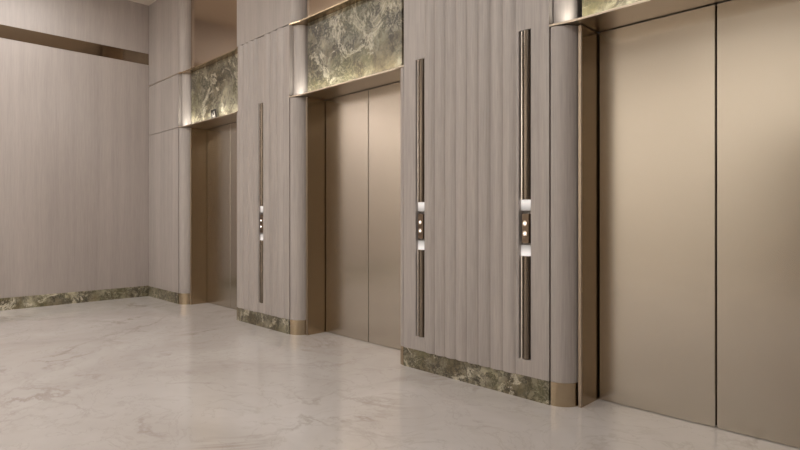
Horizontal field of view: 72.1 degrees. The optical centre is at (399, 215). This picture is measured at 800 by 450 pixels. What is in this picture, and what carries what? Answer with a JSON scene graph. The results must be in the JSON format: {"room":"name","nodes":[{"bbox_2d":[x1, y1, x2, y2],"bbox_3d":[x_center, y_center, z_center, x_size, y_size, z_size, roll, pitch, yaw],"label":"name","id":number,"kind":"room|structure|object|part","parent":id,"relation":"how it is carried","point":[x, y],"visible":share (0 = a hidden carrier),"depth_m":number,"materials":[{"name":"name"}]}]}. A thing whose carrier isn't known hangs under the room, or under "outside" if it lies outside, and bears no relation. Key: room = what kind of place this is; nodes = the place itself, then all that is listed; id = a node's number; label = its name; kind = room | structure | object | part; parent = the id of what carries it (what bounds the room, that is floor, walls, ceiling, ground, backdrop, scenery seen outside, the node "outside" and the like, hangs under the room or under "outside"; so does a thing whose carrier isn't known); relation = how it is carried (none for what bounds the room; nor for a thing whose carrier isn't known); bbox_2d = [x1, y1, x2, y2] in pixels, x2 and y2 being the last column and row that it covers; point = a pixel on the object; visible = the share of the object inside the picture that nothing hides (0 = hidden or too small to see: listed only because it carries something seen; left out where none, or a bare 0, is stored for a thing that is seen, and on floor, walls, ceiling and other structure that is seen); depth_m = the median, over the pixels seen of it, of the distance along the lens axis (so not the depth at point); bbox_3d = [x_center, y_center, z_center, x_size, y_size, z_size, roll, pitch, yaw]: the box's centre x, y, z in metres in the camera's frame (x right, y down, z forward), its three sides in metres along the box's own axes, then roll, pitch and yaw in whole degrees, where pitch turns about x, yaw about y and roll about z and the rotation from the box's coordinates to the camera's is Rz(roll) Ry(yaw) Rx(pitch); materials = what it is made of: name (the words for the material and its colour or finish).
{"room":"elevator lobby","nodes":[
{"label":"elevator lobby","id":0,"kind":"room"},
{"bbox_2d":[0,0,149,297],"bbox_3d":[-5.755,-0.980,6.447,6.900,4.360,0.200,0,0,-45],"label":"wall","id":1,"kind":"structure","parent":0,"point":[74,126],"depth_m":7.55,"materials":[{"name":"beige wood"}]},
{"bbox_2d":[0,24,148,64],"bbox_3d":[-5.803,-2.349,6.254,5.760,0.166,0.006,0,0,-45],"label":"trim","id":2,"kind":"structure","parent":1,"relation":"attached to","point":[8,32],"depth_m":7.54,"materials":[{"name":"brown metal"}]},
{"bbox_2d":[0,286,148,310],"bbox_3d":[-5.801,1.123,6.252,5.760,0.155,0.012,0,0,-45],"label":"baseboard","id":3,"kind":"structure","parent":1,"relation":"attached to","point":[10,303],"depth_m":7.53,"materials":[{"name":"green stone"}]},
{"bbox_2d":[129,0,155,5],"bbox_3d":[-1.275,-3.210,1.926,6.900,0.100,12.930,0,0,-45],"label":"ceiling","id":4,"kind":"structure","parent":0,"point":[145,2],"depth_m":8.10,"materials":[{"name":"beige paint"}]},
{"bbox_2d":[185,49,237,128],"bbox_3d":[-2.221,-2.179,7.108,0.546,1.955,1.361,0,0,-45],"label":"header panel","id":5,"kind":"object","parent":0,"point":[214,82],"visible":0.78,"depth_m":6.96,"materials":[{"name":"green stone"}]},
{"bbox_2d":[211,109,215,117],"bbox_3d":[-2.340,-1.273,6.902,0.012,0.125,0.124,0,0,-45],"label":"sign","id":6,"kind":"object","parent":5,"relation":"attached to","point":[213,112],"visible":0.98,"depth_m":6.90,"materials":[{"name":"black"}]},
{"bbox_2d":[191,0,236,67],"bbox_3d":[-2.343,-2.555,6.987,0.035,1.204,1.361,0,0,-45],"label":"panel","id":7,"kind":"object","parent":5,"relation":"attached to","point":[213,22],"visible":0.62,"depth_m":7.03,"materials":[{"name":"beige"}]},
{"bbox_2d":[300,0,403,99],"bbox_3d":[-0.323,-2.179,5.192,0.546,1.955,1.366,0,0,-45],"label":"header panel","id":8,"kind":"object","parent":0,"point":[354,46],"visible":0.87,"depth_m":5.03,"materials":[{"name":"green stone"}]},
{"bbox_2d":[307,0,344,16],"bbox_3d":[-0.445,-2.555,5.071,0.035,1.204,1.366,0,0,-45],"label":"panel","id":9,"kind":"object","parent":8,"relation":"attached to","point":[313,6],"visible":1,"depth_m":5.41,"materials":[{"name":"beige"}]},
{"bbox_2d":[0,296,799,449],"bbox_3d":[-1.275,1.250,1.926,6.900,0.100,12.930,0,0,-45],"label":"floor","id":10,"kind":"structure","parent":0,"point":[145,372],"depth_m":3.66,"materials":[{"name":"beige stone"}]},
{"bbox_2d":[148,0,200,304],"bbox_3d":[-3.144,-0.979,8.021,0.571,4.357,1.234,0,0,-45],"label":"pier","id":11,"kind":"object","parent":10,"relation":"on","point":[169,86],"visible":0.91,"depth_m":7.68,"materials":[{"name":"beige wood"}]},
{"bbox_3d":[-3.374,-2.555,7.893,0.050,1.203,1.081,0,0,-45],"label":"panel","id":12,"kind":"part","parent":11,"relation":"part of","materials":[{"name":"beige wood"}]},
{"bbox_3d":[-3.377,1.125,7.892,0.056,0.150,1.066,0,0,-45],"label":"skirting","id":13,"kind":"part","parent":11,"relation":"part of","materials":[{"name":"green stone"}]},
{"bbox_3d":[-3.377,-0.076,7.893,0.054,2.253,1.066,0,0,-45],"label":"panel","id":14,"kind":"part","parent":11,"relation":"part of","materials":[{"name":"beige wood"}]},
{"bbox_3d":[-3.377,-1.575,7.893,0.054,0.727,1.066,0,0,-45],"label":"panel","id":15,"kind":"part","parent":11,"relation":"part of","materials":[{"name":"beige wood"}]},
{"bbox_3d":[-2.852,-0.074,7.556,0.314,2.248,0.130,0,0,-45],"label":"corner panel","id":16,"kind":"part","parent":11,"relation":"part of","materials":[{"name":"beige wood"}]},
{"bbox_3d":[-2.905,-1.574,7.529,0.129,0.728,0.095,0,0,-45],"label":"recess panel","id":17,"kind":"part","parent":11,"relation":"part of","materials":[{"name":"beige wood"}]},
{"bbox_2d":[190,122,236,309],"bbox_3d":[-2.253,0.000,7.077,0.309,2.400,1.381,0,0,-45],"label":"elevator","id":18,"kind":"object","parent":10,"relation":"on","point":[213,151],"visible":0.56,"depth_m":7.44,"materials":[{"name":"brown metal"}]},
{"bbox_3d":[-2.415,0.000,7.382,0.050,2.392,0.655,0,0,-45],"label":"door panel","id":19,"kind":"part","parent":18,"relation":"part of","materials":[{"name":"beige metal"}]},
{"bbox_3d":[-1.949,0.000,6.911,0.050,2.392,0.655,0,0,-45],"label":"door panel","id":20,"kind":"part","parent":18,"relation":"part of","materials":[{"name":"beige metal"}]},
{"bbox_2d":[234,0,327,334],"bbox_3d":[-1.287,-0.979,6.137,0.585,4.357,1.333,0,0,-45],"label":"pier","id":21,"kind":"object","parent":10,"relation":"on","point":[272,40],"visible":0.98,"depth_m":5.76,"materials":[{"name":"beige wood"}]},
{"bbox_3d":[-1.789,-0.074,6.484,0.314,2.248,0.080,0,0,-45],"label":"corner panel","id":22,"kind":"part","parent":21,"relation":"part of","materials":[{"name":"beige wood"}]},
{"bbox_2d":[259,103,262,302],"bbox_3d":[-1.494,-0.140,5.988,0.053,2.168,0.093,0,0,-45],"label":"station","id":23,"kind":"object","parent":21,"relation":"attached to","point":[260,104],"visible":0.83,"depth_m":5.98,"materials":[{"name":"brown metal"}]},
{"bbox_3d":[-1.491,0.082,5.991,0.043,0.193,0.058,0,0,-45],"label":"button plate","id":24,"kind":"part","parent":23,"relation":"part of","materials":[{"name":"brown metal"}]},
{"bbox_3d":[-1.478,1.125,5.976,0.056,0.150,1.060,0,0,-45],"label":"skirting","id":25,"kind":"part","parent":21,"relation":"part of","materials":[{"name":"green stone"}]},
{"bbox_3d":[-1.476,-2.555,5.978,0.050,1.203,1.078,0,0,-45],"label":"panel","id":26,"kind":"part","parent":21,"relation":"part of","materials":[{"name":"beige wood"}]},
{"bbox_3d":[-1.484,-0.445,5.970,0.071,2.990,1.060,0,0,-45],"label":"fluted panel","id":27,"kind":"part","parent":21,"relation":"part of","materials":[{"name":"beige wood"}]},
{"bbox_3d":[-0.955,-0.074,5.642,0.314,2.248,0.130,0,0,-45],"label":"corner panel","id":28,"kind":"part","parent":21,"relation":"part of","materials":[{"name":"beige wood"}]},
{"bbox_3d":[-1.008,-1.574,5.614,0.129,0.728,0.095,0,0,-45],"label":"recess panel","id":29,"kind":"part","parent":21,"relation":"part of","materials":[{"name":"beige wood"}]},
{"bbox_2d":[306,82,400,349],"bbox_3d":[-0.354,0.000,5.160,0.309,2.400,1.386,0,0,-45],"label":"elevator","id":30,"kind":"object","parent":10,"relation":"on","point":[353,141],"visible":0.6,"depth_m":5.36,"materials":[{"name":"brown metal"}]},
{"bbox_3d":[-0.518,0.000,5.466,0.050,2.392,0.658,0,0,-45],"label":"door panel","id":31,"kind":"part","parent":30,"relation":"part of","materials":[{"name":"beige metal"}]},
{"bbox_3d":[-0.050,0.000,4.994,0.050,2.392,0.658,0,0,-45],"label":"door panel","id":32,"kind":"part","parent":30,"relation":"part of","materials":[{"name":"beige metal"}]},
{"bbox_2d":[396,0,581,406],"bbox_3d":[0.698,-0.979,4.134,0.585,4.357,1.573,0,0,-45],"label":"pier","id":33,"kind":"object","parent":10,"relation":"on","point":[469,49],"visible":0.98,"depth_m":3.79,"materials":[{"name":"beige wood"}]},
{"bbox_3d":[0.111,-0.074,4.566,0.314,2.248,0.080,0,0,-45],"label":"corner panel","id":34,"kind":"part","parent":33,"relation":"part of","materials":[{"name":"beige wood"}]},
{"bbox_2d":[416,58,423,337],"bbox_3d":[0.173,-0.140,4.306,0.053,2.168,0.093,0,0,-45],"label":"station","id":35,"kind":"object","parent":33,"relation":"attached to","point":[420,62],"visible":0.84,"depth_m":4.29,"materials":[{"name":"brown metal"}]},
{"bbox_3d":[0.176,0.082,4.309,0.043,0.193,0.058,0,0,-45],"label":"button plate","id":36,"kind":"part","parent":35,"relation":"part of","materials":[{"name":"brown metal"}]},
{"bbox_2d":[418,202,423,210],"bbox_3d":[0.179,-0.072,4.312,0.033,0.071,0.091,0,0,-45],"label":"diffuser","id":37,"kind":"object","parent":35,"relation":"attached to","point":[420,204],"depth_m":4.30,"materials":[{"name":"grey plastic"}]},
{"bbox_2d":[418,240,423,249],"bbox_3d":[0.179,0.228,4.312,0.033,0.071,0.091,0,0,-45],"label":"diffuser","id":38,"kind":"object","parent":35,"relation":"attached to","point":[420,242],"depth_m":4.31,"materials":[{"name":"grey plastic"}]},
{"bbox_3d":[0.507,1.125,3.972,0.056,0.150,1.300,0,0,-45],"label":"skirting","id":39,"kind":"part","parent":33,"relation":"part of","materials":[{"name":"green stone"}]},
{"bbox_2d":[519,28,530,360],"bbox_3d":[0.837,-0.140,3.635,0.053,2.168,0.093,0,0,-45],"label":"station","id":40,"kind":"object","parent":33,"relation":"attached to","point":[525,35],"visible":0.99,"depth_m":3.62,"materials":[{"name":"brown metal"}]},
{"bbox_2d":[521,200,530,210],"bbox_3d":[0.844,-0.072,3.642,0.033,0.071,0.091,0,0,-45],"label":"diffuser","id":41,"kind":"object","parent":40,"relation":"attached to","point":[525,204],"depth_m":3.63,"materials":[{"name":"grey plastic"}]},
{"bbox_2d":[521,245,530,255],"bbox_3d":[0.844,0.228,3.642,0.033,0.071,0.091,0,0,-45],"label":"diffuser","id":42,"kind":"object","parent":40,"relation":"attached to","point":[525,249],"depth_m":3.63,"materials":[{"name":"grey plastic"}]},
{"bbox_3d":[0.840,0.082,3.638,0.043,0.193,0.058,0,0,-45],"label":"button plate","id":43,"kind":"part","parent":40,"relation":"part of","materials":[{"name":"brown metal"}]},
{"bbox_3d":[1.114,-0.074,3.554,0.314,2.248,0.130,0,0,-45],"label":"corner panel","id":44,"kind":"part","parent":33,"relation":"part of","materials":[{"name":"beige wood"}]},
{"bbox_3d":[1.061,-1.574,3.526,0.129,0.728,0.095,0,0,-45],"label":"recess panel","id":45,"kind":"part","parent":33,"relation":"part of","materials":[{"name":"beige wood"}]},
{"bbox_2d":[578,0,799,447],"bbox_3d":[1.732,0.000,3.055,0.309,2.400,1.434,0,0,-45],"label":"elevator","id":46,"kind":"object","parent":10,"relation":"on","point":[689,121],"visible":1,"depth_m":3.19,"materials":[{"name":"brown metal"}]},
{"bbox_3d":[1.560,0.000,3.369,0.050,2.392,0.682,0,0,-45],"label":"door panel","id":47,"kind":"part","parent":46,"relation":"part of","materials":[{"name":"beige metal"}]},
{"bbox_3d":[2.045,0.000,2.881,0.050,2.392,0.682,0,0,-45],"label":"door panel","id":48,"kind":"part","parent":46,"relation":"part of","materials":[{"name":"beige metal"}]},
{"bbox_2d":[574,0,730,32],"bbox_3d":[1.764,-2.179,3.086,0.546,1.955,1.414,0,0,-45],"label":"header panel","id":49,"kind":"object","parent":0,"point":[599,16],"visible":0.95,"depth_m":3.29,"materials":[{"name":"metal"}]}
]}

